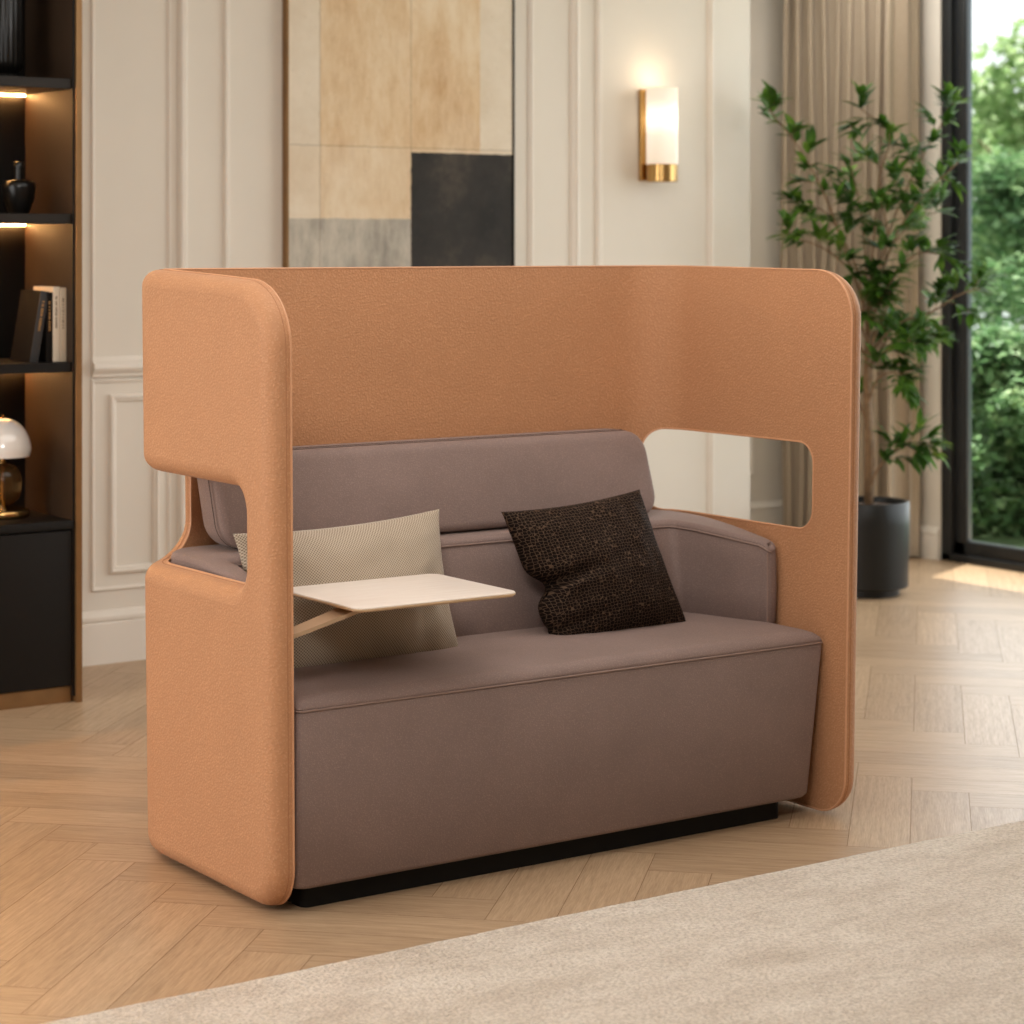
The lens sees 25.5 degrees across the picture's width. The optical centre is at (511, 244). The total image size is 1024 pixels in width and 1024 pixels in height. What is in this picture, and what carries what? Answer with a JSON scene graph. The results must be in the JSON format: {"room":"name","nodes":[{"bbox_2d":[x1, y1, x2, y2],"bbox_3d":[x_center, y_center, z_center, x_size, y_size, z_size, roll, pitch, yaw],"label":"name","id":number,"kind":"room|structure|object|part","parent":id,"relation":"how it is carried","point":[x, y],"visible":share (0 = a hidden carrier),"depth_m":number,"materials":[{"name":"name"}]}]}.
{"room":"common room","nodes":[
{"label":"common room","id":0,"kind":"room"},
{"bbox_2d":[82,0,749,611],"bbox_3d":[-3.221,-0.040,7.512,9.323,3.000,1.375,0,0,-35],"label":"wall","id":1,"kind":"structure","parent":0,"point":[646,43],"depth_m":8.28,"materials":[{"name":"white paint"}]},
{"bbox_2d":[82,606,145,666],"bbox_3d":[-0.325,1.367,8.659,3.293,0.186,0.022,0,0,-35],"label":"baseboard","id":2,"kind":"structure","parent":1,"relation":"attached to","point":[117,635],"depth_m":7.92,"materials":[{"name":"white paint"}]},
{"bbox_2d":[91,355,142,376],"bbox_3d":[-1.321,0.425,7.968,0.330,0.070,0.030,0,0,-35],"label":"trim","id":3,"kind":"structure","parent":1,"relation":"attached to","point":[111,366],"depth_m":7.92,"materials":[{"name":"white paint"}]},
{"bbox_2d":[91,0,170,370],"bbox_3d":[-1.338,-0.485,7.969,0.304,1.844,0.009,0,0,-35],"label":"trim","id":4,"kind":"structure","parent":1,"relation":"attached to","point":[92,1],"depth_m":7.89,"materials":[{"name":"white paint"}]},
{"bbox_2d":[91,378,170,591],"bbox_3d":[-1.338,0.838,7.969,0.304,0.740,0.009,0,0,-35],"label":"trim","id":5,"kind":"structure","parent":1,"relation":"attached to","point":[93,381],"depth_m":7.89,"materials":[{"name":"white paint"}]},
{"bbox_2d":[109,393,158,573],"bbox_3d":[-1.327,0.837,7.972,0.192,0.628,0.016,0,0,-35],"label":"trim","id":6,"kind":"structure","parent":1,"relation":"attached to","point":[113,398],"depth_m":7.93,"materials":[{"name":"white paint"}]},
{"bbox_2d":[177,0,186,542],"bbox_3d":[-1.172,-0.135,8.075,0.038,2.810,0.024,0,0,-35],"label":"trim","id":7,"kind":"structure","parent":1,"relation":"attached to","point":[181,4],"depth_m":8.06,"materials":[{"name":"white paint"}]},
{"bbox_2d":[223,0,533,267],"bbox_3d":[-0.476,-0.100,8.559,1.365,2.625,0.015,0,0,-35],"label":"trim","id":8,"kind":"structure","parent":1,"relation":"attached to","point":[226,3],"depth_m":8.19,"materials":[{"name":"white paint"}]},
{"bbox_2d":[282,0,514,266],"bbox_3d":[-0.416,-0.520,8.587,1.012,1.616,0.035,0,0,-35],"label":"framed painting","id":9,"kind":"object","parent":1,"relation":"attached to","point":[398,116],"visible":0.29,"depth_m":8.56,"materials":[{"name":"beige paint"}]},
{"bbox_3d":[-0.419,-0.520,8.585,1.004,1.616,0.035,0,0,-35],"label":"frame","id":10,"kind":"part","parent":9,"relation":"part of","materials":[{"name":"brown metal"}]},
{"bbox_3d":[-0.003,-0.520,8.872,0.008,1.616,0.035,0,0,-35],"label":"frame","id":11,"kind":"part","parent":9,"relation":"part of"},
{"bbox_2d":[570,0,579,265],"bbox_3d":[0.255,-0.135,9.058,0.042,2.810,0.024,0,0,-35],"label":"trim","id":12,"kind":"structure","parent":1,"relation":"attached to","point":[574,4],"depth_m":9.05,"materials":[{"name":"white paint"}]},
{"bbox_2d":[595,0,713,513],"bbox_3d":[0.592,-0.100,9.294,0.610,2.631,0.018,0,0,-35],"label":"trim","id":13,"kind":"structure","parent":1,"relation":"attached to","point":[598,3],"depth_m":9.45,"materials":[{"name":"white paint"}]},
{"bbox_2d":[639,87,677,181],"bbox_3d":[0.604,-0.447,9.217,0.134,0.382,0.156,0,0,-35],"label":"wall sconce","id":14,"kind":"object","parent":1,"relation":"attached to","point":[658,106],"visible":1,"depth_m":9.16,"materials":[{"name":"white glass"}]},
{"bbox_3d":[0.610,-0.483,9.208,0.134,0.310,0.134,0,0,-35],"label":"lamp shade","id":15,"kind":"part","parent":14,"relation":"part of","materials":[{"name":"white glass"}]},
{"bbox_2d":[0,556,1023,1023],"bbox_3d":[-0.185,1.461,4.710,11.242,0.002,10.566,0,0,-35],"label":"floor","id":16,"kind":"structure","parent":0,"point":[94,918],"depth_m":5.58,"materials":[{"name":"brown wood"}]},
{"bbox_2d":[0,0,81,709],"bbox_3d":[-2.236,-0.025,6.998,1.702,2.970,0.585,0,0,-35],"label":"tall cabinet","id":17,"kind":"object","parent":16,"relation":"on","point":[41,107],"visible":0.91,"depth_m":7.26,"materials":[{"name":"brown wood"}]},
{"bbox_2d":[0,0,23,76],"bbox_3d":[-1.631,-0.710,7.293,0.119,0.360,0.120,0,0,-35],"label":"vase","id":18,"kind":"object","parent":17,"relation":"on","point":[11,11],"visible":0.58,"depth_m":7.25,"materials":[{"name":"black ceramic"}]},
{"bbox_3d":[-2.307,-0.265,7.092,1.651,2.450,0.018,0,0,-35],"label":"panel","id":19,"kind":"part","parent":17,"relation":"part of","materials":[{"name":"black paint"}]},
{"bbox_2d":[2,161,35,213],"bbox_3d":[-1.591,-0.184,7.308,0.108,0.170,0.108,0,0,-35],"label":"bottle","id":20,"kind":"object","parent":17,"relation":"on","point":[18,193],"visible":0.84,"depth_m":7.27,"materials":[{"name":"black ceramic"}]},
{"bbox_2d":[10,290,48,362],"bbox_3d":[-1.552,0.262,7.289,0.065,0.233,0.166,0,0,-35],"label":"book","id":21,"kind":"object","parent":17,"relation":"on","point":[32,307],"visible":0.97,"depth_m":7.25,"materials":[{"name":"black paper"}]},
{"bbox_3d":[-2.192,0.390,6.925,1.651,0.031,0.388,0,0,-35],"label":"shelf","id":22,"kind":"part","parent":17,"relation":"part of","materials":[{"name":"black paint"}]},
{"bbox_3d":[-2.192,-0.084,6.925,1.651,0.031,0.388,0,0,-35],"label":"shelf","id":23,"kind":"part","parent":17,"relation":"part of","materials":[{"name":"brown wood"}]},
{"bbox_3d":[-2.192,-0.514,6.925,1.651,0.031,0.388,0,0,-35],"label":"shelf","id":24,"kind":"part","parent":17,"relation":"part of","materials":[{"name":"brown wood"}]},
{"bbox_3d":[-1.633,1.158,7.084,0.542,0.494,0.019,0,0,-35],"label":"door","id":25,"kind":"part","parent":17,"relation":"part of","materials":[{"name":"black paint"}]},
{"bbox_2d":[0,510,72,533],"bbox_3d":[-2.190,0.891,6.921,1.649,0.026,0.398,0,0,-35],"label":"countertop","id":26,"kind":"structure","parent":17,"relation":"on","point":[37,521],"depth_m":7.18,"materials":[{"name":"black paint"}]},
{"bbox_2d":[0,414,31,519],"bbox_3d":[-1.643,0.711,7.309,0.185,0.334,0.185,0,0,-35],"label":"table lamp","id":27,"kind":"object","parent":26,"relation":"on","point":[15,442],"visible":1,"depth_m":7.26,"materials":[{"name":"white glass"}]},
{"bbox_3d":[-1.643,0.748,7.309,0.032,0.220,0.032,0,0,-35],"label":"stem","id":28,"kind":"part","parent":27,"relation":"part of","materials":[{"name":"gold metal"}]},
{"bbox_3d":[-1.643,0.772,7.309,0.122,0.139,0.122,0,0,-35],"label":"glass","id":29,"kind":"part","parent":27,"relation":"part of","materials":[{"name":"brown glass"}]},
{"bbox_3d":[-1.643,0.620,7.309,0.185,0.124,0.185,0,0,-35],"label":"lamp shade","id":30,"kind":"part","parent":27,"relation":"part of","materials":[{"name":"white glass"}]},
{"bbox_2d":[38,292,51,361],"bbox_3d":[-1.520,0.263,7.302,0.020,0.222,0.151,0,0,-35],"label":"book","id":31,"kind":"object","parent":17,"relation":"on","point":[45,355],"visible":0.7,"depth_m":7.24,"materials":[{"name":"black paper"}]},
{"bbox_2d":[33,286,59,361],"bbox_3d":[-1.504,0.254,7.319,0.022,0.240,0.161,0,0,-35],"label":"book","id":32,"kind":"object","parent":17,"relation":"on","point":[55,291],"visible":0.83,"depth_m":7.25,"materials":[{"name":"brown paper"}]},
{"bbox_3d":[-1.563,-0.025,7.471,0.004,2.930,0.569,0,0,-35],"label":"panel","id":33,"kind":"part","parent":17,"relation":"part of","materials":[{"name":"brown wood"}]},
{"bbox_2d":[59,287,65,361],"bbox_3d":[-1.485,0.255,7.332,0.022,0.237,0.161,0,0,-35],"label":"book","id":34,"kind":"object","parent":17,"relation":"on","point":[62,290],"visible":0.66,"depth_m":7.27,"materials":[{"name":"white paper"}]},
{"bbox_3d":[-1.546,-0.015,7.473,0.020,2.950,0.585,0,0,-35],"label":"edge trim","id":35,"kind":"part","parent":17,"relation":"part of","materials":[{"name":"brown wood"}]},
{"bbox_2d":[142,265,860,907],"bbox_3d":[-0.027,0.758,5.637,1.691,1.403,0.844,0,0,-35],"label":"sofa","id":36,"kind":"object","parent":16,"relation":"on","point":[286,400],"visible":0.94,"depth_m":5.59,"materials":[{"name":"fabric"}]},
{"bbox_3d":[-0.332,0.830,5.066,0.396,0.058,0.072,0,0,-35],"label":"tablet arm","id":37,"kind":"part","parent":36,"relation":"part of","materials":[{"name":"beige wood"}]},
{"bbox_2d":[233,509,457,667],"bbox_3d":[-0.387,0.842,5.428,0.582,0.373,0.198,0,0,-35],"label":"throw pillow","id":38,"kind":"object","parent":36,"relation":"on","point":[409,545],"visible":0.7,"depth_m":5.38,"materials":[{"name":"beige fabric"}]},
{"bbox_3d":[-0.191,0.620,5.859,1.322,0.228,0.183,0,0,-35],"label":"backrest","id":39,"kind":"part","parent":36,"relation":"part of","materials":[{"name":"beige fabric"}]},
{"bbox_2d":[171,510,775,636],"bbox_3d":[-0.085,0.866,5.721,1.546,0.257,0.525,0,0,-35],"label":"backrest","id":40,"kind":"object","parent":36,"relation":"on","point":[721,570],"depth_m":5.83,"materials":[{"name":"brown fabric"}]},
{"bbox_3d":[-0.026,1.196,5.642,1.534,0.429,0.681,0,0,-35],"label":"seat","id":41,"kind":"part","parent":36,"relation":"part of","materials":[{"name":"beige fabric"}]},
{"bbox_2d":[502,489,685,634],"bbox_3d":[0.216,0.834,5.822,0.517,0.385,0.193,0,0,-35],"label":"throw pillow","id":42,"kind":"object","parent":36,"relation":"on","point":[600,565],"visible":0.96,"depth_m":5.74,"materials":[{"name":"brown fabric"}]},
{"bbox_2d":[41,820,1023,1023],"bbox_3d":[1.350,1.452,4.385,5.000,0.015,2.288,0,0,-35],"label":"rug","id":43,"kind":"object","parent":16,"relation":"on","point":[931,931],"visible":1,"depth_m":4.55,"materials":[{"name":"beige carpet"}]},
{"bbox_2d":[753,79,1005,598],"bbox_3d":[1.514,0.384,9.435,1.047,2.153,0.754,0,0,-11],"label":"potted tree","id":44,"kind":"object","parent":16,"relation":"on","point":[883,522],"visible":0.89,"depth_m":9.38,"materials":[{"name":"green plant"}]},
{"bbox_3d":[1.490,1.264,9.478,0.340,0.392,0.340,0,0,-35],"label":"planter","id":45,"kind":"part","parent":44,"relation":"part of","materials":[{"name":"black ceramic"}]},
{"bbox_2d":[750,0,783,502],"bbox_3d":[0.898,-0.040,11.095,1.527,3.000,0.150,0,0,-35],"label":"wall","id":46,"kind":"structure","parent":0,"point":[766,16],"depth_m":11.25,"materials":[{"name":"white paint"}]},
{"bbox_2d":[750,437,753,475],"bbox_3d":[0.793,0.820,10.924,0.979,0.640,0.012,0,0,-35],"label":"trim","id":47,"kind":"structure","parent":46,"relation":"attached to","point":[751,438],"depth_m":11.19,"materials":[{"name":"white paint"}]},
{"bbox_2d":[750,500,782,524],"bbox_3d":[0.865,1.367,10.967,1.327,0.186,0.022,0,0,-35],"label":"baseboard","id":48,"kind":"structure","parent":46,"relation":"attached to","point":[768,511],"depth_m":11.24,"materials":[{"name":"white paint"}]},
{"bbox_2d":[919,0,941,559],"bbox_3d":[4.311,-0.040,7.314,0.200,3.000,9.950,0,0,-35],"label":"wall","id":49,"kind":"structure","parent":0,"point":[930,10],"depth_m":10.56,"materials":[{"name":"white paint"}]},
{"bbox_2d":[914,525,939,559],"bbox_3d":[1.687,1.385,10.925,0.022,0.150,1.025,0,0,-35],"label":"baseboard","id":50,"kind":"structure","parent":49,"relation":"attached to","point":[929,536],"depth_m":10.54,"materials":[{"name":"white paint"}]},
{"bbox_2d":[942,0,1023,572],"bbox_3d":[3.322,0.030,8.682,0.115,2.860,4.525,0,0,-35],"label":"window","id":51,"kind":"structure","parent":49,"relation":"in","point":[958,545],"depth_m":10.46,"materials":[{"name":"metal"}]},
{"bbox_3d":[-0.178,-1.615,4.311,11.000,0.150,10.100,0,0,-35],"label":"ceiling","id":52,"kind":"structure","parent":0,"visible":0},
{"bbox_2d":[780,0,919,556],"bbox_3d":[1.630,-0.045,10.804,0.190,2.987,1.140,0,0,-35],"label":"curtain","id":53,"kind":"object","parent":52,"relation":"hanging from","point":[828,44],"visible":0.42,"depth_m":10.76,"materials":[{"name":"beige fabric"}]},
{"label":"outside","id":54,"kind":"structure","parent":0,"visible":0},
{"bbox_2d":[972,328,1023,547],"bbox_3d":[8.751,1.605,20.607,22.200,0.210,36.000,0,0,-35],"label":"ground","id":55,"kind":"structure","parent":54,"point":[1009,540],"depth_m":11.54,"materials":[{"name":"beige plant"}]},
{"bbox_2d":[972,315,1023,537],"bbox_3d":[2.680,0.978,11.900,1.250,1.223,1.186,0,0,11],"label":"shrub","id":56,"kind":"object","parent":55,"relation":"on","point":[998,451],"visible":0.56,"depth_m":11.71,"materials":[{"name":"green plant"}]},
{"bbox_2d":[972,145,1023,434],"bbox_3d":[4.049,0.485,16.006,2.365,2.447,2.288,0,0,-35],"label":"tree","id":57,"kind":"object","parent":55,"relation":"on","point":[1000,194],"visible":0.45,"depth_m":15.93,"materials":[{"name":"green plant"}]},
{"bbox_2d":[972,17,1023,315],"bbox_3d":[4.584,-0.203,19.295,2.260,3.433,2.457,0,0,-35],"label":"tree","id":58,"kind":"object","parent":55,"relation":"on","point":[1005,111],"visible":0.26,"depth_m":18.89,"materials":[{"name":"green plant"}]},
{"bbox_2d":[972,69,1023,322],"bbox_3d":[5.450,-0.341,27.422,4.198,3.712,4.505,0,0,-35],"label":"tree","id":59,"kind":"object","parent":55,"relation":"on","point":[975,71],"visible":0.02,"depth_m":26.72,"materials":[{"name":"green plant"}]},
{"bbox_2d":[985,250,1023,426],"bbox_3d":[3.603,0.664,13.501,1.720,1.934,1.876,0,0,-35],"label":"shrub","id":60,"kind":"object","parent":55,"relation":"on","point":[1009,289],"visible":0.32,"depth_m":13.62,"materials":[{"name":"green plant"}]}
]}

